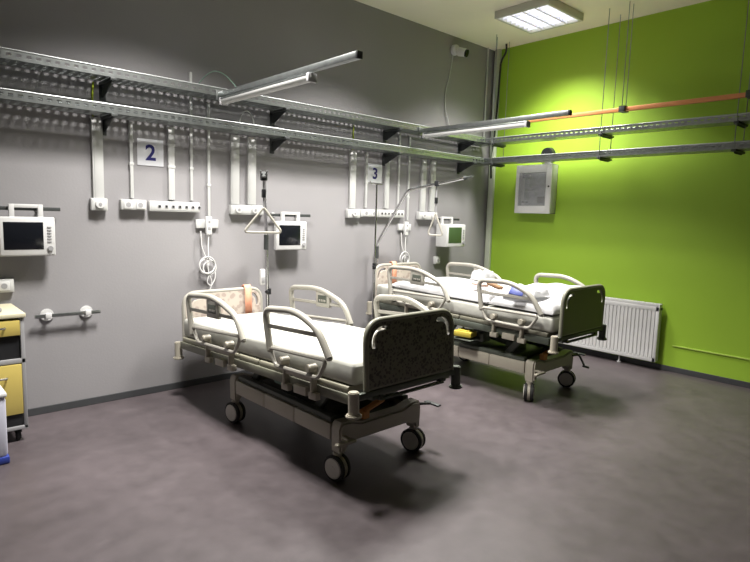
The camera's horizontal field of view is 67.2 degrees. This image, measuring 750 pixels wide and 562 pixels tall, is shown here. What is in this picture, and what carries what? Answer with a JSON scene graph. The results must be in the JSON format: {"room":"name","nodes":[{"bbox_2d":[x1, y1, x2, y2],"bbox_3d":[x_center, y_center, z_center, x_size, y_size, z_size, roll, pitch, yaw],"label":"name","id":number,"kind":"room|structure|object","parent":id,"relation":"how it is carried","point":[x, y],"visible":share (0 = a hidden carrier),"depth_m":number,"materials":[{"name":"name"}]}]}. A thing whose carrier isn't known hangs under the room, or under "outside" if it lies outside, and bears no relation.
{"room":"hospital room","nodes":[
{"label":"hospital room","id":0,"kind":"room"},
{"bbox_2d":[0,0,494,408],"bbox_3d":[-1.460,-0.905,4.794,7.750,3.600,0.150,-4,9,-42],"label":"wall","id":1,"kind":"structure","parent":0,"point":[137,268],"depth_m":4.70,"materials":[{"name":"grey paint"}]},
{"bbox_2d":[0,279,13,292],"bbox_3d":[-2.520,0.033,3.827,0.120,0.090,0.046,-4,9,-42],"label":"box","id":2,"kind":"object","parent":1,"relation":"attached to","point":[6,285],"visible":1,"depth_m":3.83,"materials":[{"name":"white plastic"}]},
{"bbox_2d":[0,282,9,290],"bbox_3d":[-2.508,0.035,3.814,0.064,0.060,0.010,-4,9,-42],"label":"socket","id":3,"kind":"object","parent":2,"relation":"attached to","point":[4,286],"depth_m":3.81,"materials":[{"name":"white plastic"}]},
{"bbox_2d":[0,206,59,211],"bbox_3d":[-2.429,-0.493,3.827,0.515,0.044,0.058,-4,9,-42],"label":"rail","id":4,"kind":"object","parent":1,"relation":"attached to","point":[1,207],"visible":0.56,"depth_m":3.87,"materials":[{"name":"metal"}]},
{"bbox_2d":[0,204,55,256],"bbox_3d":[-2.357,-0.344,3.821,0.336,0.350,0.062,-4,9,-42],"label":"patient monitor","id":5,"kind":"object","parent":4,"relation":"attached to","point":[19,236],"visible":1,"depth_m":3.81,"materials":[{"name":"white plastic"}]},
{"bbox_2d":[35,306,100,320],"bbox_3d":[-2.234,0.239,4.103,0.430,0.090,0.068,-4,9,-42],"label":"grab rail","id":6,"kind":"object","parent":1,"relation":"attached to","point":[85,311],"visible":1,"depth_m":4.07,"materials":[{"name":"metal"}]},
{"bbox_2d":[90,117,103,197],"bbox_3d":[-2.038,-0.898,4.142,0.075,0.593,0.033,-4,9,-42],"label":"duct","id":7,"kind":"object","parent":1,"relation":"attached to","point":[95,122],"visible":0.85,"depth_m":4.13,"materials":[{"name":"white plastic"}]},
{"bbox_2d":[89,198,107,210],"bbox_3d":[-2.037,-0.566,4.165,0.115,0.089,0.071,-4,9,-42],"label":"box","id":8,"kind":"object","parent":1,"relation":"attached to","point":[95,203],"visible":1,"depth_m":4.14,"materials":[{"name":"white plastic"}]},
{"bbox_2d":[95,200,104,208],"bbox_3d":[-2.020,-0.563,4.146,0.066,0.066,0.019,-4,9,-42],"label":"socket","id":9,"kind":"object","parent":8,"relation":"attached to","point":[99,204],"depth_m":4.14,"materials":[{"name":"white plastic"}]},
{"bbox_2d":[128,121,133,197],"bbox_3d":[-1.860,-0.921,4.301,0.032,0.573,0.033,-4,9,-42],"label":"conduit","id":10,"kind":"object","parent":1,"relation":"attached to","point":[130,127],"visible":1,"depth_m":4.29,"materials":[{"name":"white plastic"}]},
{"bbox_2d":[119,199,146,209],"bbox_3d":[-1.857,-0.585,4.333,0.190,0.079,0.062,-4,9,-42],"label":"box","id":11,"kind":"object","parent":1,"relation":"attached to","point":[124,204],"visible":1,"depth_m":4.30,"materials":[{"name":"white plastic"}]},
{"bbox_2d":[124,200,132,208],"bbox_3d":[-1.873,-0.580,4.284,0.064,0.060,0.010,-4,9,-42],"label":"socket","id":12,"kind":"object","parent":11,"relation":"attached to","point":[128,204],"depth_m":4.28,"materials":[{"name":"white plastic"}]},
{"bbox_2d":[136,201,144,208],"bbox_3d":[-1.806,-0.585,4.344,0.064,0.060,0.010,-4,9,-42],"label":"socket","id":13,"kind":"object","parent":11,"relation":"attached to","point":[139,204],"depth_m":4.34,"materials":[{"name":"white plastic"}]},
{"bbox_2d":[28,370,251,416],"bbox_3d":[-1.406,0.859,4.986,7.588,0.055,0.012,-4,9,-42],"label":"baseboard","id":14,"kind":"structure","parent":1,"relation":"attached to","point":[143,391],"depth_m":4.47,"materials":[{"name":"plastic"}]},
{"bbox_2d":[137,138,163,166],"bbox_3d":[-1.753,-1.003,4.405,0.203,0.203,0.006,-4,9,-42],"label":"number sign","id":15,"kind":"object","parent":1,"relation":"attached to","point":[149,151],"visible":1,"depth_m":4.40,"materials":[{"name":"paper"}]},
{"bbox_2d":[166,126,174,199],"bbox_3d":[-1.630,-0.939,4.508,0.058,0.573,0.033,-4,9,-42],"label":"duct","id":16,"kind":"object","parent":1,"relation":"attached to","point":[170,144],"visible":1,"depth_m":4.50,"materials":[{"name":"white plastic"}]},
{"bbox_2d":[147,201,200,211],"bbox_3d":[-1.615,-0.600,4.553,0.420,0.080,0.058,-4,9,-42],"label":"box","id":17,"kind":"object","parent":1,"relation":"attached to","point":[167,206],"visible":1,"depth_m":4.52,"materials":[{"name":"white plastic"}]},
{"bbox_2d":[189,72,193,200],"bbox_3d":[-1.501,-1.173,4.599,0.030,1.025,0.023,-4,9,-42],"label":"conduit","id":18,"kind":"object","parent":1,"relation":"attached to","point":[191,168],"visible":0.7,"depth_m":4.61,"materials":[{"name":"white plastic"}]},
{"bbox_2d":[195,217,217,288],"bbox_3d":[-1.416,-0.223,4.783,0.200,0.644,0.066,-4,9,-42],"label":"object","id":19,"kind":"object","parent":1,"relation":"attached to","point":[208,223],"visible":0.99,"depth_m":4.75,"materials":[{"name":"white plastic"}]},
{"bbox_2d":[206,103,210,215],"bbox_3d":[-1.393,-1.010,4.721,0.032,0.930,0.023,-4,9,-42],"label":"conduit","id":20,"kind":"object","parent":1,"relation":"attached to","point":[208,184],"visible":0.78,"depth_m":4.72,"materials":[{"name":"white plastic"}]},
{"bbox_2d":[230,134,238,203],"bbox_3d":[-1.215,-0.963,4.883,0.078,0.588,0.033,-4,9,-42],"label":"duct","id":21,"kind":"object","parent":1,"relation":"attached to","point":[234,139],"visible":1,"depth_m":4.87,"materials":[{"name":"white plastic"}]},
{"bbox_2d":[0,87,484,173],"bbox_3d":[-1.413,-1.199,4.515,7.161,0.195,0.259,-4,9,-42],"label":"cable tray","id":22,"kind":"object","parent":1,"relation":"attached to","point":[389,153],"visible":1,"depth_m":4.53,"materials":[{"name":"metal"}]},
{"bbox_2d":[239,110,253,125],"bbox_3d":[-1.095,-1.388,4.819,0.150,0.135,0.009,-4,9,-42],"label":"loose cable","id":23,"kind":"object","parent":22,"relation":"on","point":[246,110],"visible":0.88,"depth_m":4.81,"materials":[{"name":"white plastic"}]},
{"bbox_2d":[0,47,485,152],"bbox_3d":[-1.406,-1.444,4.486,7.161,0.195,0.259,-4,9,-42],"label":"cable tray","id":24,"kind":"object","parent":1,"relation":"attached to","point":[106,79],"visible":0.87,"depth_m":4.35,"materials":[{"name":"metal"}]},
{"bbox_2d":[91,82,93,116],"bbox_3d":[-2.041,-1.310,4.080,0.024,0.256,0.012,-4,9,-42],"label":"cable","id":25,"kind":"object","parent":24,"relation":"attached to","point":[92,93],"visible":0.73,"depth_m":4.07,"materials":[{"name":"plastic"}]},
{"bbox_2d":[198,71,235,86],"bbox_3d":[-1.217,-1.601,4.508,0.433,0.149,0.007,1,7,-7],"label":"loose cable","id":26,"kind":"object","parent":24,"relation":"on","point":[212,71],"visible":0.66,"depth_m":4.49,"materials":[{"name":"plastic"}]},
{"bbox_2d":[216,50,362,105],"bbox_3d":[-0.661,-1.362,3.853,0.070,0.122,1.716,-4,9,-42],"label":"fluorescent light","id":27,"kind":"object","parent":24,"relation":"attached to","point":[303,75],"visible":1,"depth_m":3.77,"materials":[{"name":"metal"}]},
{"bbox_2d":[419,110,571,138],"bbox_3d":[1.071,-1.492,5.398,0.070,0.122,1.736,-4,9,-42],"label":"lamp","id":28,"kind":"object","parent":24,"relation":"attached to","point":[520,121],"visible":1,"depth_m":5.37,"materials":[{"name":"metal"}]},
{"bbox_2d":[229,205,263,214],"bbox_3d":[-1.125,-0.628,4.987,0.335,0.084,0.071,-4,9,-42],"label":"box","id":29,"kind":"object","parent":1,"relation":"attached to","point":[233,209],"visible":0.93,"depth_m":4.95,"materials":[{"name":"white plastic"}]},
{"bbox_2d":[235,206,241,213],"bbox_3d":[-1.182,-0.619,4.902,0.066,0.066,0.019,-4,9,-42],"label":"socket","id":30,"kind":"object","parent":29,"relation":"attached to","point":[238,209],"depth_m":4.89,"materials":[{"name":"white plastic"}]},
{"bbox_2d":[252,207,258,213],"bbox_3d":[-1.063,-0.628,5.008,0.066,0.066,0.019,-4,9,-42],"label":"socket","id":31,"kind":"object","parent":29,"relation":"attached to","point":[255,210],"depth_m":5.00,"materials":[{"name":"white plastic"}]},
{"bbox_2d":[247,137,255,204],"bbox_3d":[-1.092,-0.972,4.993,0.078,0.588,0.033,-4,9,-42],"label":"duct","id":32,"kind":"object","parent":1,"relation":"attached to","point":[251,141],"visible":1,"depth_m":4.98,"materials":[{"name":"white plastic"}]},
{"bbox_2d":[267,213,309,217],"bbox_3d":[-0.828,-0.615,5.269,0.510,0.044,0.058,-4,9,-42],"label":"rail","id":33,"kind":"object","parent":1,"relation":"attached to","point":[271,214],"visible":0.64,"depth_m":5.27,"materials":[{"name":"metal"}]},
{"bbox_2d":[274,212,305,249],"bbox_3d":[-0.781,-0.464,5.241,0.336,0.350,0.062,-4,9,-42],"label":"patient monitor","id":34,"kind":"object","parent":33,"relation":"attached to","point":[292,236],"visible":1,"depth_m":5.22,"materials":[{"name":"white plastic"}]},
{"bbox_2d":[345,209,359,217],"bbox_3d":[-0.223,-0.694,5.799,0.165,0.089,0.071,-4,9,-42],"label":"box","id":35,"kind":"object","parent":1,"relation":"attached to","point":[349,213],"visible":1,"depth_m":5.77,"materials":[{"name":"white plastic"}]},
{"bbox_2d":[348,150,356,208],"bbox_3d":[-0.232,-1.037,5.768,0.078,0.588,0.033,-4,9,-42],"label":"duct","id":36,"kind":"object","parent":1,"relation":"attached to","point":[352,153],"visible":1,"depth_m":5.75,"materials":[{"name":"white plastic"}]},
{"bbox_2d":[364,152,368,207],"bbox_3d":[-0.094,-1.055,5.891,0.032,0.573,0.033,-4,9,-42],"label":"conduit","id":37,"kind":"object","parent":1,"relation":"attached to","point":[366,165],"visible":1,"depth_m":5.88,"materials":[{"name":"white plastic"}]},
{"bbox_2d":[360,209,377,216],"bbox_3d":[-0.067,-0.715,5.945,0.245,0.077,0.062,-4,9,-42],"label":"box","id":38,"kind":"object","parent":1,"relation":"attached to","point":[363,212],"visible":0.77,"depth_m":5.90,"materials":[{"name":"white plastic"}]},
{"bbox_2d":[364,210,368,215],"bbox_3d":[-0.090,-0.709,5.890,0.064,0.060,0.010,-4,9,-42],"label":"socket","id":39,"kind":"object","parent":38,"relation":"attached to","point":[366,212],"depth_m":5.88,"materials":[{"name":"white plastic"}]},
{"bbox_2d":[368,163,381,182],"bbox_3d":[-0.001,-1.141,5.982,0.200,0.193,0.006,-4,9,-42],"label":"number sign","id":40,"kind":"object","parent":1,"relation":"attached to","point":[374,170],"visible":1,"depth_m":5.98,"materials":[{"name":"paper"}]},
{"bbox_2d":[383,162,389,208],"bbox_3d":[0.129,-1.072,6.091,0.055,0.573,0.033,-4,9,-42],"label":"duct","id":41,"kind":"object","parent":1,"relation":"attached to","point":[387,166],"visible":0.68,"depth_m":6.08,"materials":[{"name":"white plastic"}]},
{"bbox_2d":[378,210,403,217],"bbox_3d":[0.171,-0.735,6.162,0.380,0.080,0.058,-4,9,-42],"label":"box","id":42,"kind":"object","parent":1,"relation":"attached to","point":[381,213],"visible":0.8,"depth_m":6.12,"materials":[{"name":"white plastic"}]},
{"bbox_2d":[396,135,400,206],"bbox_3d":[0.262,-1.198,6.202,0.030,0.805,0.023,-4,9,-42],"label":"conduit","id":43,"kind":"object","parent":1,"relation":"attached to","point":[399,142],"visible":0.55,"depth_m":6.20,"materials":[{"name":"white plastic"}]},
{"bbox_2d":[397,222,410,262],"bbox_3d":[0.333,-0.346,6.360,0.200,0.644,0.066,-4,9,-42],"label":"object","id":44,"kind":"object","parent":1,"relation":"attached to","point":[406,226],"visible":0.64,"depth_m":6.31,"materials":[{"name":"white plastic"}]},
{"bbox_2d":[406,136,410,220],"bbox_3d":[0.377,-1.145,6.314,0.032,0.930,0.023,-4,9,-42],"label":"conduit","id":45,"kind":"object","parent":1,"relation":"attached to","point":[409,144],"visible":0.74,"depth_m":6.31,"materials":[{"name":"white plastic"}]},
{"bbox_2d":[419,159,426,210],"bbox_3d":[0.551,-1.097,6.473,0.078,0.588,0.033,-4,9,-42],"label":"duct","id":46,"kind":"object","parent":1,"relation":"attached to","point":[423,167],"visible":0.89,"depth_m":6.46,"materials":[{"name":"white plastic"}]},
{"bbox_2d":[416,212,436,219],"bbox_3d":[0.610,-0.757,6.549,0.310,0.089,0.071,-4,9,-42],"label":"box","id":47,"kind":"object","parent":1,"relation":"attached to","point":[419,215],"visible":0.81,"depth_m":6.50,"materials":[{"name":"white plastic"}]},
{"bbox_2d":[428,160,435,211],"bbox_3d":[0.670,-1.106,6.580,0.078,0.588,0.033,-4,9,-42],"label":"duct","id":48,"kind":"object","parent":1,"relation":"attached to","point":[431,206],"visible":0.94,"depth_m":6.56,"materials":[{"name":"white plastic"}]},
{"bbox_2d":[433,256,439,263],"bbox_3d":[0.744,-0.249,6.761,0.095,0.090,0.046,-4,9,-42],"label":"box","id":49,"kind":"object","parent":1,"relation":"attached to","point":[436,259],"visible":1,"depth_m":6.74,"materials":[{"name":"white plastic"}]},
{"bbox_2d":[450,45,468,56],"bbox_3d":[0.989,-2.680,6.575,0.214,0.148,0.120,3,7,11],"label":"security camera","id":50,"kind":"object","parent":1,"relation":"attached to","point":[455,49],"visible":1,"depth_m":6.54,"materials":[{"name":"white plastic"}]},
{"bbox_2d":[445,55,452,124],"bbox_3d":[0.875,-2.179,6.588,0.117,0.912,0.059,-4,9,-42],"label":"cable","id":51,"kind":"object","parent":50,"relation":"hanging from","point":[452,55],"visible":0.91,"depth_m":6.58,"materials":[{"name":"plastic"}]},
{"bbox_2d":[483,48,488,136],"bbox_3d":[1.389,-2.345,7.054,0.019,1.100,0.020,-4,9,-42],"label":"conduit","id":52,"kind":"object","parent":1,"relation":"attached to","point":[488,48],"visible":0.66,"depth_m":7.04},
{"bbox_2d":[0,349,749,561],"bbox_3d":[1.070,1.336,2.285,7.900,0.120,7.700,-4,9,-42],"label":"floor","id":53,"kind":"structure","parent":0,"point":[626,462],"depth_m":3.22,"materials":[{"name":"plastic"}]},
{"bbox_2d":[0,385,9,464],"bbox_3d":[-2.339,0.851,3.231,0.370,0.425,0.240,-4,9,-42],"label":"waste bin","id":54,"kind":"object","parent":53,"relation":"on","point":[4,456],"visible":1,"depth_m":3.26,"materials":[{"name":"white plastic"}]},
{"bbox_2d":[0,303,27,439],"bbox_3d":[-2.575,0.606,3.525,0.630,0.828,0.491,-4,9,-42],"label":"trolley","id":55,"kind":"object","parent":53,"relation":"on","point":[13,382],"visible":0.93,"depth_m":3.53,"materials":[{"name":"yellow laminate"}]},
{"bbox_2d":[173,285,461,481],"bbox_3d":[-0.525,0.545,3.956,0.951,0.968,2.227,-5,9,-43],"label":"hospital bed","id":56,"kind":"object","parent":53,"relation":"on","point":[413,349],"visible":0.94,"depth_m":3.34,"materials":[{"name":"beige plastic"}]},
{"bbox_2d":[241,284,251,313],"bbox_3d":[-1.105,0.160,4.859,0.065,0.260,0.079,-5,9,-43],"label":"strap","id":57,"kind":"object","parent":56,"relation":"hanging from","point":[248,290],"visible":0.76,"depth_m":4.84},
{"bbox_2d":[244,170,281,306],"bbox_3d":[-0.832,-0.151,4.505,0.264,1.368,1.080,1,7,-3],"label":"pole","id":58,"kind":"object","parent":56,"relation":"attached to","point":[263,176],"visible":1,"depth_m":4.13,"materials":[{"name":"silver metal"}]},
{"bbox_2d":[260,269,264,284],"bbox_3d":[-0.991,-0.035,4.967,0.048,0.140,0.031,-4,9,-42],"label":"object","id":59,"kind":"object","parent":58,"relation":"attached to","point":[262,271],"visible":1,"depth_m":4.95,"materials":[{"name":"white plastic"}]},
{"bbox_2d":[184,312,378,384],"bbox_3d":[-0.523,0.403,3.942,0.780,0.230,2.041,-5,9,-43],"label":"mattress","id":60,"kind":"object","parent":56,"relation":"on","point":[345,342],"visible":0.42,"depth_m":3.62,"materials":[{"name":"white fabric"}]},
{"bbox_2d":[370,181,383,319],"bbox_3d":[-0.020,-0.078,5.690,0.396,1.831,0.413,-4,9,-42],"label":"stand","id":61,"kind":"object","parent":53,"relation":"on","point":[374,263],"visible":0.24,"depth_m":5.65,"materials":[{"name":"silver metal"}]},
{"bbox_2d":[366,262,606,400],"bbox_3d":[0.974,0.388,5.459,0.955,1.019,2.232,-5,9,-43],"label":"hospital bed","id":62,"kind":"object","parent":53,"relation":"on","point":[520,348],"visible":0.76,"depth_m":4.86,"materials":[{"name":"beige plastic"}]},
{"bbox_2d":[389,261,396,282],"bbox_3d":[0.190,-0.085,6.128,0.065,0.262,0.071,-5,10,-43],"label":"strap","id":63,"kind":"object","parent":62,"relation":"hanging from","point":[394,272],"visible":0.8,"depth_m":6.10,"materials":[{"name":"fabric"}]},
{"bbox_2d":[375,176,473,265],"bbox_3d":[0.449,-0.329,5.728,1.082,1.450,0.083,6,8,32],"label":"pole","id":64,"kind":"object","parent":62,"relation":"attached to","point":[436,183],"visible":0.88,"depth_m":5.61,"materials":[{"name":"silver metal"}]},
{"bbox_2d":[454,328,476,337],"bbox_3d":[0.815,0.465,5.083,0.170,0.062,0.130,6,8,35],"label":"box","id":65,"kind":"object","parent":62,"relation":"on","point":[463,332],"visible":0.98,"depth_m":5.04,"materials":[{"name":"plastic"}]},
{"bbox_2d":[454,327,479,341],"bbox_3d":[0.823,0.463,5.089,0.170,0.113,0.220,-5,9,-43],"label":"shelf","id":66,"kind":"object","parent":62,"relation":"attached to","point":[477,338],"depth_m":5.06,"materials":[{"name":"metal"}]},
{"bbox_2d":[376,283,559,332],"bbox_3d":[0.985,0.201,5.429,0.780,0.144,2.040,-5,10,-43],"label":"mattress","id":67,"kind":"object","parent":62,"relation":"on","point":[547,323],"visible":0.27,"depth_m":4.95,"materials":[{"name":"white fabric"}]},
{"bbox_2d":[392,277,506,302],"bbox_3d":[0.843,0.048,5.568,0.770,0.109,1.200,-5,10,-43],"label":"duvet","id":68,"kind":"object","parent":67,"relation":"on","point":[461,288],"visible":0.63,"depth_m":5.31,"materials":[{"name":"white fabric"}]},
{"bbox_2d":[471,281,488,286],"bbox_3d":[0.934,0.029,5.027,0.090,0.044,0.140,-3,8,-37],"label":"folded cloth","id":69,"kind":"object","parent":68,"relation":"on","point":[472,282],"visible":0.73,"depth_m":5.00,"materials":[{"name":"white fabric"}]},
{"bbox_2d":[470,269,494,280],"bbox_3d":[1.076,-0.064,5.617,0.180,0.106,0.180,-5,10,-43],"label":"pillow","id":70,"kind":"object","parent":68,"relation":"on","point":[478,274],"visible":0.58,"depth_m":5.57,"materials":[{"name":"white fabric"}]},
{"bbox_2d":[488,283,579,314],"bbox_3d":[1.472,0.121,4.899,0.770,0.181,0.610,-5,10,-43],"label":"sheet","id":71,"kind":"object","parent":67,"relation":"on","point":[551,304],"visible":0.56,"depth_m":4.72,"materials":[{"name":"white fabric"}]},
{"bbox_2d":[487,283,503,289],"bbox_3d":[1.044,0.040,4.897,0.129,0.070,0.100,7,8,37],"label":"pouch","id":72,"kind":"object","parent":71,"relation":"on","point":[497,286],"visible":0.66,"depth_m":4.86,"materials":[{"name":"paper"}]},
{"bbox_2d":[501,284,549,297],"bbox_3d":[1.268,0.069,4.753,0.250,0.084,0.320,-5,10,-43],"label":"plastic bag","id":73,"kind":"object","parent":71,"relation":"on","point":[536,291],"visible":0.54,"depth_m":4.69,"materials":[{"name":"white plastic"}]},
{"bbox_2d":[509,287,522,295],"bbox_3d":[1.167,0.087,4.647,0.124,0.068,0.049,7,8,36],"label":"packet","id":74,"kind":"object","parent":73,"relation":"on","point":[513,291],"visible":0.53,"depth_m":4.64,"materials":[{"name":"blue plastic"}]},
{"bbox_2d":[355,0,709,50],"bbox_3d":[1.178,-2.358,1.853,7.900,0.120,7.700,-4,9,-42],"label":"ceiling","id":75,"kind":"structure","parent":0,"point":[473,21],"depth_m":5.82,"materials":[{"name":"paint"}]},
{"bbox_2d":[490,35,496,158],"bbox_3d":[1.379,-2.136,6.558,0.008,1.400,0.008,-4,9,-42],"label":"rod","id":76,"kind":"object","parent":75,"relation":"hanging from","point":[496,35],"visible":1,"depth_m":6.55,"materials":[{"name":"metal"}]},
{"bbox_2d":[490,44,507,178],"bbox_3d":[1.546,-2.082,6.977,0.112,1.607,0.163,-4,9,-42],"label":"hanging cable","id":77,"kind":"object","parent":75,"relation":"hanging from","point":[503,56],"visible":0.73,"depth_m":7.01,"materials":[{"name":"black plastic"}]},
{"bbox_2d":[494,0,583,33],"bbox_3d":[1.673,-2.700,5.751,0.660,0.075,0.620,-4,9,-42],"label":"ceiling light","id":78,"kind":"object","parent":75,"relation":"attached to","point":[533,16],"visible":1,"depth_m":5.69,"materials":[{"name":"white plastic"}]},
{"bbox_2d":[472,0,749,159],"bbox_3d":[3.741,-1.764,4.274,0.270,1.472,7.381,-4,9,-42],"label":"cable tray","id":79,"kind":"object","parent":75,"relation":"hanging from","point":[740,121],"visible":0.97,"depth_m":5.63,"materials":[{"name":"metal"}]},
{"bbox_2d":[473,140,749,167],"bbox_3d":[3.721,-1.076,4.354,0.270,0.103,7.381,-4,9,-42],"label":"cable tray","id":80,"kind":"object","parent":79,"relation":"hanging from","point":[740,147],"visible":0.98,"depth_m":5.61,"materials":[{"name":"metal"}]},
{"bbox_2d":[529,1,749,122],"bbox_3d":[3.906,-1.938,3.889,0.100,1.027,6.450,-4,9,-42],"label":"rail","id":81,"kind":"object","parent":75,"relation":"hanging from","point":[622,109],"visible":0.93,"depth_m":5.41,"materials":[{"name":"orange metal"}]},
{"bbox_2d":[490,0,749,381],"bbox_3d":[3.999,-0.729,4.658,0.150,3.600,7.700,-4,9,-42],"label":"wall","id":82,"kind":"structure","parent":0,"point":[672,231],"depth_m":5.81,"materials":[{"name":"green paint"}]},
{"bbox_2d":[484,49,501,269],"bbox_3d":[1.494,-1.135,7.259,0.044,3.544,0.075,-4,9,-42],"label":"duct","id":83,"kind":"object","parent":82,"relation":"attached to","point":[491,183],"visible":0.52,"depth_m":7.24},
{"bbox_2d":[514,164,557,213],"bbox_3d":[1.914,-1.092,6.726,0.139,0.570,0.480,-4,9,-42],"label":"electrical panel","id":84,"kind":"object","parent":82,"relation":"attached to","point":[536,185],"visible":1,"depth_m":6.72,"materials":[{"name":"white plastic"}]},
{"bbox_2d":[541,147,554,163],"bbox_3d":[2.027,-1.456,6.620,0.070,0.224,0.168,-4,9,-42],"label":"wall lamp","id":85,"kind":"object","parent":82,"relation":"attached to","point":[549,150],"depth_m":6.59,"materials":[{"name":"black plastic"}]},
{"bbox_2d":[555,297,662,361],"bbox_3d":[2.456,0.504,6.278,0.112,0.685,1.380,-4,9,-42],"label":"radiator","id":86,"kind":"object","parent":82,"relation":"attached to","point":[633,328],"visible":0.49,"depth_m":5.95,"materials":[{"name":"white metal"}]},
{"bbox_2d":[605,297,659,306],"bbox_3d":[2.451,0.180,6.235,0.070,0.032,1.352,-4,9,-42],"label":"grille","id":87,"kind":"object","parent":86,"relation":"attached to","point":[608,300],"depth_m":5.94,"materials":[{"name":"white metal"}]},
{"bbox_2d":[558,343,749,387],"bbox_3d":[3.888,1.035,4.809,0.012,0.055,7.400,-4,9,-42],"label":"baseboard","id":88,"kind":"structure","parent":82,"relation":"attached to","point":[573,348],"depth_m":5.82,"materials":[{"name":"plastic"}]},
{"bbox_2d":[672,345,749,359],"bbox_3d":[4.699,0.922,3.900,0.010,0.014,5.000,-4,9,-42],"label":"trim","id":89,"kind":"structure","parent":82,"relation":"attached to","point":[672,345],"depth_m":5.47,"materials":[{"name":"green paint"}]},
{"bbox_3d":[0.873,-0.744,6.800,0.385,0.044,0.058,-4,9,-42],"label":"rail","id":90,"kind":"object","parent":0,"visible":0},
{"bbox_2d":[436,217,465,246],"bbox_3d":[0.903,-0.582,6.673,0.336,0.350,0.187,-4,9,-42],"label":"patient monitor","id":91,"kind":"object","parent":90,"relation":"attached to","point":[453,235],"visible":1,"depth_m":6.60,"materials":[{"name":"white plastic"}]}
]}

